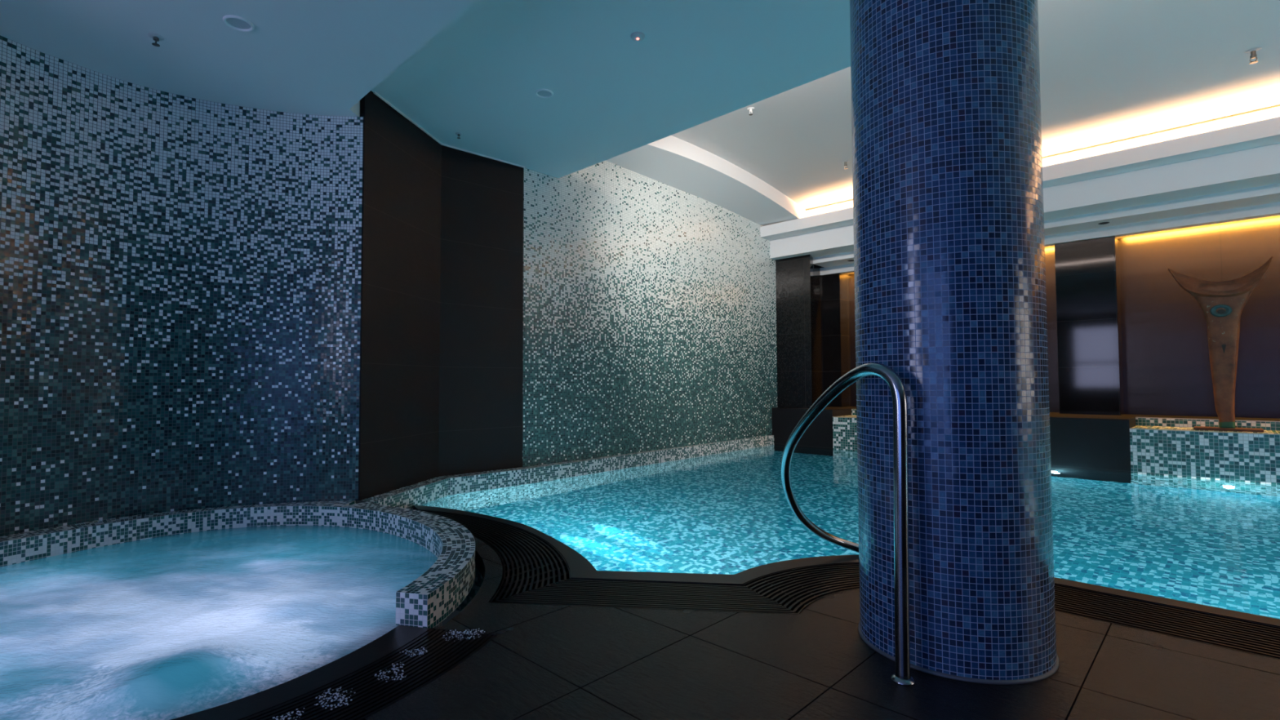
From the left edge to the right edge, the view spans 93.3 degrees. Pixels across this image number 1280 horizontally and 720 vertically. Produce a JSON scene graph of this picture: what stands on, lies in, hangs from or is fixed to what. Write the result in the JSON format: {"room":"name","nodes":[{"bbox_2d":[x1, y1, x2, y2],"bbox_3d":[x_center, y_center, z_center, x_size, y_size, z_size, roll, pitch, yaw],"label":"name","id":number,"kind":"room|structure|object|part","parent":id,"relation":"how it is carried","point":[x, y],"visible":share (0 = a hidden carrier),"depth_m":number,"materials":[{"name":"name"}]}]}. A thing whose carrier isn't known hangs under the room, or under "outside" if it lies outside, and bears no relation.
{"room":"indoor spa pool","nodes":[
{"label":"indoor spa pool","id":0,"kind":"room"},
{"bbox_2d":[0,35,363,536],"bbox_3d":[-3.230,-0.431,3.515,1.014,2.876,3.056,-1,-2,29],"label":"wall","id":1,"kind":"structure","parent":0,"point":[180,276],"depth_m":4.13,"materials":[{"name":"tile"}]},
{"bbox_2d":[0,0,474,116],"bbox_3d":[0.150,-2.178,-0.979,12.700,0.260,5.700,-2,-3,44],"label":"ceiling","id":2,"kind":"structure","parent":0,"point":[312,57],"depth_m":3.56,"materials":[{"name":"white paint"}]},
{"bbox_2d":[147,32,164,46],"bbox_3d":[-2.800,-1.847,3.496,0.076,0.051,0.076,-2,-3,44],"label":"sprinkler","id":3,"kind":"object","parent":2,"relation":"attached to","point":[157,37],"visible":1,"depth_m":3.49,"materials":[{"name":"grey metal"}]},
{"bbox_2d":[222,14,254,31],"bbox_3d":[-2.238,-1.876,3.369,0.148,0.015,0.148,-2,-3,44],"label":"recessed light","id":4,"kind":"object","parent":2,"relation":"in","point":[235,22],"visible":1,"depth_m":3.37,"materials":[{"name":"white"}]},
{"bbox_2d":[358,90,524,500],"bbox_3d":[-1.833,-0.514,5.490,0.426,3.176,2.015,-1,-2,26],"label":"wall panel","id":5,"kind":"object","parent":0,"point":[442,339],"visible":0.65,"depth_m":5.57,"materials":[{"name":"stone"}]},
{"bbox_2d":[371,0,850,177],"bbox_3d":[2.589,-2.265,1.542,12.700,0.120,2.510,-2,-3,44],"label":"ceiling","id":6,"kind":"structure","parent":0,"point":[696,62],"depth_m":4.35,"materials":[{"name":"white paint"}]},
{"bbox_2d":[455,132,462,138],"bbox_3d":[-1.637,-2.024,5.460,0.061,0.042,0.061,-2,-3,44],"label":"sprinkler","id":7,"kind":"object","parent":6,"relation":"attached to","point":[459,134],"visible":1,"depth_m":5.45,"materials":[{"name":"grey metal"}]},
{"bbox_2d":[535,88,553,98],"bbox_3d":[-0.745,-2.073,4.700,0.140,0.015,0.140,-2,-3,44],"label":"recessed light","id":8,"kind":"object","parent":6,"relation":"in","point":[542,93],"visible":1,"depth_m":4.70,"materials":[{"name":"white"}]},
{"bbox_2d":[630,31,644,41],"bbox_3d":[-0.015,-2.095,3.928,0.094,0.025,0.094,-2,-3,44],"label":"recessed light","id":9,"kind":"object","parent":6,"relation":"attached to","point":[636,36],"visible":1,"depth_m":3.91,"materials":[{"name":"grey"}]},
{"bbox_2d":[522,160,777,466],"bbox_3d":[0.874,-0.655,8.606,0.154,3.666,6.262,-2,-3,43],"label":"wall","id":10,"kind":"structure","parent":0,"point":[650,304],"depth_m":7.55,"materials":[{"name":"tile"}]},
{"bbox_2d":[373,91,524,168],"bbox_3d":[-1.762,-2.035,5.554,0.314,0.012,1.851,-1,-2,27],"label":"trim","id":11,"kind":"structure","parent":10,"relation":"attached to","point":[374,92],"depth_m":5.56,"materials":[{"name":"white paint"}]},
{"bbox_2d":[605,135,805,226],"bbox_3d":[0.761,-2.414,8.064,0.733,0.510,4.480,-2,-3,44],"label":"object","id":12,"kind":"structure","parent":10,"relation":"attached to","point":[672,161],"depth_m":8.03,"materials":[{"name":"white paint"}]},
{"bbox_2d":[760,106,1279,239],"bbox_3d":[6.526,-2.354,5.496,12.540,0.422,0.340,-2,-3,44],"label":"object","id":13,"kind":"structure","parent":10,"relation":"attached to","point":[1260,128],"depth_m":6.51,"materials":[{"name":"white paint"}]},
{"bbox_2d":[805,104,1279,210],"bbox_3d":[6.826,-2.500,5.299,11.827,0.012,0.014,-2,-3,44],"label":"trim","id":14,"kind":"structure","parent":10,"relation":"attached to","point":[1279,104],"depth_m":6.54,"materials":[{"name":"white paint"}]},
{"bbox_2d":[775,254,822,408],"bbox_3d":[2.851,-0.435,10.230,0.730,2.443,1.170,-2,-3,44],"label":"pillar","id":15,"kind":"structure","parent":0,"point":[797,280],"depth_m":9.80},
{"bbox_2d":[362,536,1279,719],"bbox_3d":[2.454,1.422,1.092,12.475,0.780,12.050,-2,-3,44],"label":"floor","id":16,"kind":"structure","parent":0,"point":[543,662],"depth_m":2.06,"materials":[{"name":"tile"}]},
{"bbox_2d":[170,625,430,719],"bbox_3d":[-1.728,1.115,1.741,2.223,0.092,0.611,1,-2,-29],"label":"coping","id":17,"kind":"object","parent":16,"relation":"on","point":[400,636],"visible":0.65,"depth_m":2.04,"materials":[{"name":"black stone"}]},
{"bbox_2d":[240,628,496,719],"bbox_3d":[-1.607,1.109,1.556,2.642,0.090,0.756,1,-2,-31],"label":"drain grate","id":18,"kind":"object","parent":16,"relation":"in","point":[372,695],"visible":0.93,"depth_m":2.03,"materials":[{"name":"black plastic"}]},
{"bbox_2d":[272,707,304,719],"bbox_3d":[-1.052,1.069,1.807,0.102,0.005,0.069,2,-3,-45],"label":"foam splash","id":19,"kind":"object","parent":18,"relation":"on","point":[283,718],"visible":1,"depth_m":1.81,"materials":[{"name":"white liquid"}]},
{"bbox_2d":[314,695,352,710],"bbox_3d":[-0.953,1.072,1.894,0.100,0.005,0.079,-1,-2,24],"label":"foam splash","id":20,"kind":"object","parent":18,"relation":"on","point":[340,700],"visible":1,"depth_m":1.89,"materials":[{"name":"white liquid"}]},
{"bbox_2d":[315,686,355,700],"bbox_3d":[-0.974,1.074,1.945,0.110,0.005,0.084,0,-2,4],"label":"foam splash","id":21,"kind":"object","parent":18,"relation":"on","point":[336,693],"visible":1,"depth_m":1.94,"materials":[{"name":"white liquid"}]},
{"bbox_2d":[374,667,406,681],"bbox_3d":[-0.853,1.078,2.068,0.119,0.005,0.085,-1,-2,25],"label":"foam splash","id":22,"kind":"object","parent":18,"relation":"on","point":[392,668],"visible":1,"depth_m":2.06,"materials":[{"name":"white liquid"}]},
{"bbox_2d":[391,662,404,670],"bbox_3d":[-0.856,1.080,2.133,0.043,0.005,0.057,1,-2,-28],"label":"foam splash","id":23,"kind":"object","parent":18,"relation":"on","point":[400,662],"visible":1,"depth_m":2.13,"materials":[{"name":"white liquid"}]},
{"bbox_2d":[402,646,427,656],"bbox_3d":[-0.833,1.084,2.248,0.094,0.005,0.075,-2,-2,32],"label":"foam splash","id":24,"kind":"object","parent":18,"relation":"on","point":[414,654],"visible":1,"depth_m":2.24,"materials":[{"name":"white liquid"}]},
{"bbox_2d":[442,628,484,641],"bbox_3d":[-0.698,1.089,2.396,0.161,0.005,0.114,0,-2,-7],"label":"foam splash","id":25,"kind":"object","parent":18,"relation":"on","point":[481,631],"visible":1,"depth_m":2.40,"materials":[{"name":"white liquid"}]},
{"bbox_2d":[419,510,570,602],"bbox_3d":[-1.036,1.192,3.873,0.688,0.090,2.256,1,-3,-34],"label":"drain grate","id":26,"kind":"object","parent":16,"relation":"in","point":[530,562],"visible":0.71,"depth_m":3.51,"materials":[{"name":"black plastic"}]},
{"bbox_2d":[361,435,773,509],"bbox_3d":[-0.148,1.592,7.276,0.653,0.913,6.808,-2,-3,37],"label":"kerb","id":27,"kind":"object","parent":16,"relation":"on","point":[420,493],"visible":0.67,"depth_m":6.22,"materials":[{"name":"tile"}]},
{"bbox_2d":[491,577,798,614],"bbox_3d":[0.020,1.151,2.859,1.387,0.090,0.379,0,-2,6],"label":"tile","id":28,"kind":"object","parent":16,"relation":"in","point":[573,592],"visible":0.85,"depth_m":2.82,"materials":[{"name":"black tile"}]},
{"bbox_2d":[742,563,859,613],"bbox_3d":[1.231,1.151,3.013,1.458,0.090,0.651,0,-2,-9],"label":"drain grate","id":29,"kind":"object","parent":16,"relation":"in","point":[796,588],"visible":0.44,"depth_m":3.00,"materials":[{"name":"black plastic"}]},
{"bbox_2d":[771,406,856,449],"bbox_3d":[2.984,1.455,9.905,1.050,1.355,1.340,-2,-3,44],"label":"stone plinth","id":30,"kind":"object","parent":16,"relation":"on","point":[819,434],"visible":0.24,"depth_m":9.41,"materials":[{"name":"black stone"}]},
{"bbox_2d":[832,408,857,451],"bbox_3d":[4.203,1.410,8.691,2.392,1.347,1.288,-2,-3,44],"label":"ledge","id":31,"kind":"object","parent":16,"relation":"on","point":[844,427],"visible":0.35,"depth_m":8.95,"materials":[{"name":"tile"}]},
{"bbox_3d":[3.981,0.782,8.487,2.392,0.105,0.655,-2,-3,44],"label":"edge trim","id":32,"kind":"part","parent":31,"relation":"part of","materials":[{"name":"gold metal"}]},
{"bbox_2d":[413,505,1279,626],"bbox_3d":[3.123,1.073,1.528,12.069,0.064,1.398,-2,-3,35],"label":"pool coping","id":33,"kind":"object","parent":16,"relation":"on","point":[580,567],"visible":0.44,"depth_m":3.11,"materials":[{"name":"black tile"}]},
{"bbox_2d":[780,362,915,685],"bbox_3d":[0.908,0.575,2.829,0.518,1.084,1.592,-1,-2,18],"label":"handrail","id":34,"kind":"object","parent":16,"relation":"on","point":[902,676],"visible":0.88,"depth_m":2.04,"materials":[{"name":"silver metal"}]},
{"bbox_2d":[421,444,1279,618],"bbox_3d":[4.423,1.119,3.137,12.475,0.001,6.387,-2,-3,44],"label":"pool water","id":35,"kind":"object","parent":16,"relation":"in","point":[1207,542],"visible":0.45,"depth_m":4.44,"materials":[{"name":"teal liquid"}]},
{"bbox_2d":[849,0,1059,684],"bbox_3d":[1.197,-0.542,2.389,0.681,3.250,0.681,-2,-3,44],"label":"column","id":36,"kind":"structure","parent":16,"relation":"on","point":[950,295],"depth_m":2.08,"materials":[{"name":"blue tile"}]},
{"bbox_2d":[1054,235,1124,415],"bbox_3d":[5.837,-0.418,7.855,0.630,2.232,0.380,-2,-3,44],"label":"wall panel","id":37,"kind":"object","parent":16,"relation":"on","point":[1087,277],"visible":1,"depth_m":7.70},
{"bbox_2d":[1049,412,1140,473],"bbox_3d":[5.471,1.361,7.497,1.092,1.348,1.340,-2,-3,44],"label":"stone plinth","id":38,"kind":"object","parent":16,"relation":"on","point":[1100,442],"visible":0.19,"depth_m":6.91,"materials":[{"name":"black stone"}]},
{"bbox_2d":[1054,583,1279,659],"bbox_3d":[4.667,1.033,0.139,7.960,0.090,0.429,-2,-3,44],"label":"drain grate","id":39,"kind":"object","parent":16,"relation":"in","point":[1261,639],"visible":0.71,"depth_m":2.52,"materials":[{"name":"black plastic"}]},
{"bbox_2d":[1129,414,1279,484],"bbox_3d":[8.692,1.234,4.343,7.928,1.347,1.288,-2,-3,44],"label":"ledge","id":40,"kind":"object","parent":16,"relation":"on","point":[1171,446],"visible":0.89,"depth_m":6.30,"materials":[{"name":"tile"}]},
{"bbox_3d":[8.470,0.606,4.139,7.928,0.105,0.655,-2,-3,44],"label":"edge trim","id":41,"kind":"part","parent":40,"relation":"part of","materials":[{"name":"gold metal"}]},
{"bbox_2d":[1168,256,1272,432],"bbox_3d":[6.196,-0.157,6.439,0.806,1.802,0.280,-2,-3,44],"label":"sculpture","id":42,"kind":"object","parent":40,"relation":"on","point":[1222,304],"visible":1,"depth_m":6.37,"materials":[{"name":"brown wood"}]},
{"bbox_3d":[6.216,0.731,6.391,0.527,0.024,0.280,-2,-3,44],"label":"plate","id":43,"kind":"part","parent":42,"relation":"part of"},
{"bbox_2d":[821,273,851,407],"bbox_3d":[3.349,-0.325,10.279,0.330,2.223,0.400,-2,-3,44],"label":"wall panel","id":44,"kind":"object","parent":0,"point":[835,301],"visible":0.92,"depth_m":10.14,"materials":[{"name":"brown wood"}]},
{"bbox_2d":[671,0,1279,209],"bbox_3d":[5.141,-2.727,3.621,11.900,0.324,4.804,-2,-3,44],"label":"ceiling","id":45,"kind":"structure","parent":0,"point":[1111,70],"depth_m":5.87,"materials":[{"name":"white paint"}]},
{"bbox_2d":[746,106,754,115],"bbox_3d":[1.184,-2.653,6.458,0.084,0.066,0.084,-2,-3,44],"label":"sprinkler","id":46,"kind":"object","parent":45,"relation":"attached to","point":[750,108],"visible":1,"depth_m":6.45,"materials":[{"name":"white metal"}]},
{"bbox_2d":[841,160,848,169],"bbox_3d":[2.654,-2.518,7.804,0.098,0.100,0.098,2,-3,-40],"label":"sprinkler","id":47,"kind":"object","parent":45,"relation":"attached to","point":[844,162],"visible":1,"depth_m":7.79,"materials":[{"name":"grey metal"}]},
{"bbox_2d":[1244,47,1262,64],"bbox_3d":[5.294,-2.621,5.215,0.113,0.110,0.114,2,-3,-40],"label":"sprinkler","id":48,"kind":"object","parent":45,"relation":"attached to","point":[1253,51],"visible":1,"depth_m":5.21,"materials":[{"name":"grey metal"}]},
{"bbox_2d":[841,215,1279,418],"bbox_3d":[7.551,-0.387,6.589,12.700,4.800,0.150,-2,-3,44],"label":"wall","id":49,"kind":"structure","parent":0,"point":[1273,216],"depth_m":7.34,"materials":[{"name":"grey"}]},
{"bbox_2d":[848,246,1059,412],"bbox_3d":[4.656,-0.378,9.240,2.995,2.263,0.025,-2,-3,44],"label":"panel","id":50,"kind":"object","parent":49,"relation":"attached to","point":[1054,406],"visible":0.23,"depth_m":8.29,"materials":[{"name":"brown wood"}]},
{"bbox_2d":[1118,217,1279,418],"bbox_3d":[9.089,-0.552,4.946,8.095,2.263,0.025,-2,-3,44],"label":"panel","id":51,"kind":"object","parent":49,"relation":"attached to","point":[1166,371],"visible":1,"depth_m":7.29,"materials":[{"name":"brown wood"}]},
{"bbox_3d":[-2.373,1.518,2.809,2.700,0.690,2.700,-2,-3,44],"label":"floor","id":52,"kind":"structure","parent":0,"visible":0},
{"bbox_2d":[0,500,475,628],"bbox_3d":[-2.406,1.339,3.303,2.977,0.684,2.226,0,-2,-11],"label":"kerb","id":53,"kind":"object","parent":52,"relation":"on","point":[426,602],"visible":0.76,"depth_m":3.72,"materials":[{"name":"tile"}]},
{"bbox_2d":[0,525,437,719],"bbox_3d":[-2.267,1.080,2.838,2.701,0.085,2.698,-1,-2,27],"label":"water","id":54,"kind":"object","parent":53,"relation":"in","point":[175,626],"visible":1,"depth_m":2.59,"materials":[{"name":"blue liquid"}]},
{"bbox_3d":[7.483,-0.728,-2.705,0.150,4.800,13.500,-2,-3,44],"label":"wall","id":55,"kind":"structure","parent":0,"visible":0},
{"bbox_2d":[769,142,1279,259],"bbox_3d":[6.788,-1.992,5.752,12.540,0.309,0.490,-2,-3,44],"label":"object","id":56,"kind":"structure","parent":55,"relation":"attached to","point":[1257,166],"depth_m":6.68,"materials":[{"name":"white paint"}]},
{"bbox_2d":[813,182,1279,267],"bbox_3d":[7.292,-1.788,5.876,12.000,0.110,0.500,-2,-3,44],"label":"trim","id":57,"kind":"structure","parent":55,"relation":"attached to","point":[1265,194],"depth_m":6.99,"materials":[{"name":"white paint"}]},
{"bbox_2d":[819,201,1279,275],"bbox_3d":[7.446,-1.669,6.102,12.100,0.123,0.135,-2,-3,44],"label":"trim","id":58,"kind":"structure","parent":55,"relation":"attached to","point":[1269,209],"depth_m":7.22,"materials":[{"name":"white paint"}]},
{"bbox_2d":[1097,222,1109,224],"bbox_3d":[5.666,-1.672,7.380,0.110,0.009,0.110,-2,-3,44],"label":"spotlight","id":59,"kind":"object","parent":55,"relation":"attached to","point":[1102,223],"visible":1,"depth_m":7.38,"materials":[{"name":"grey metal"}]}
]}

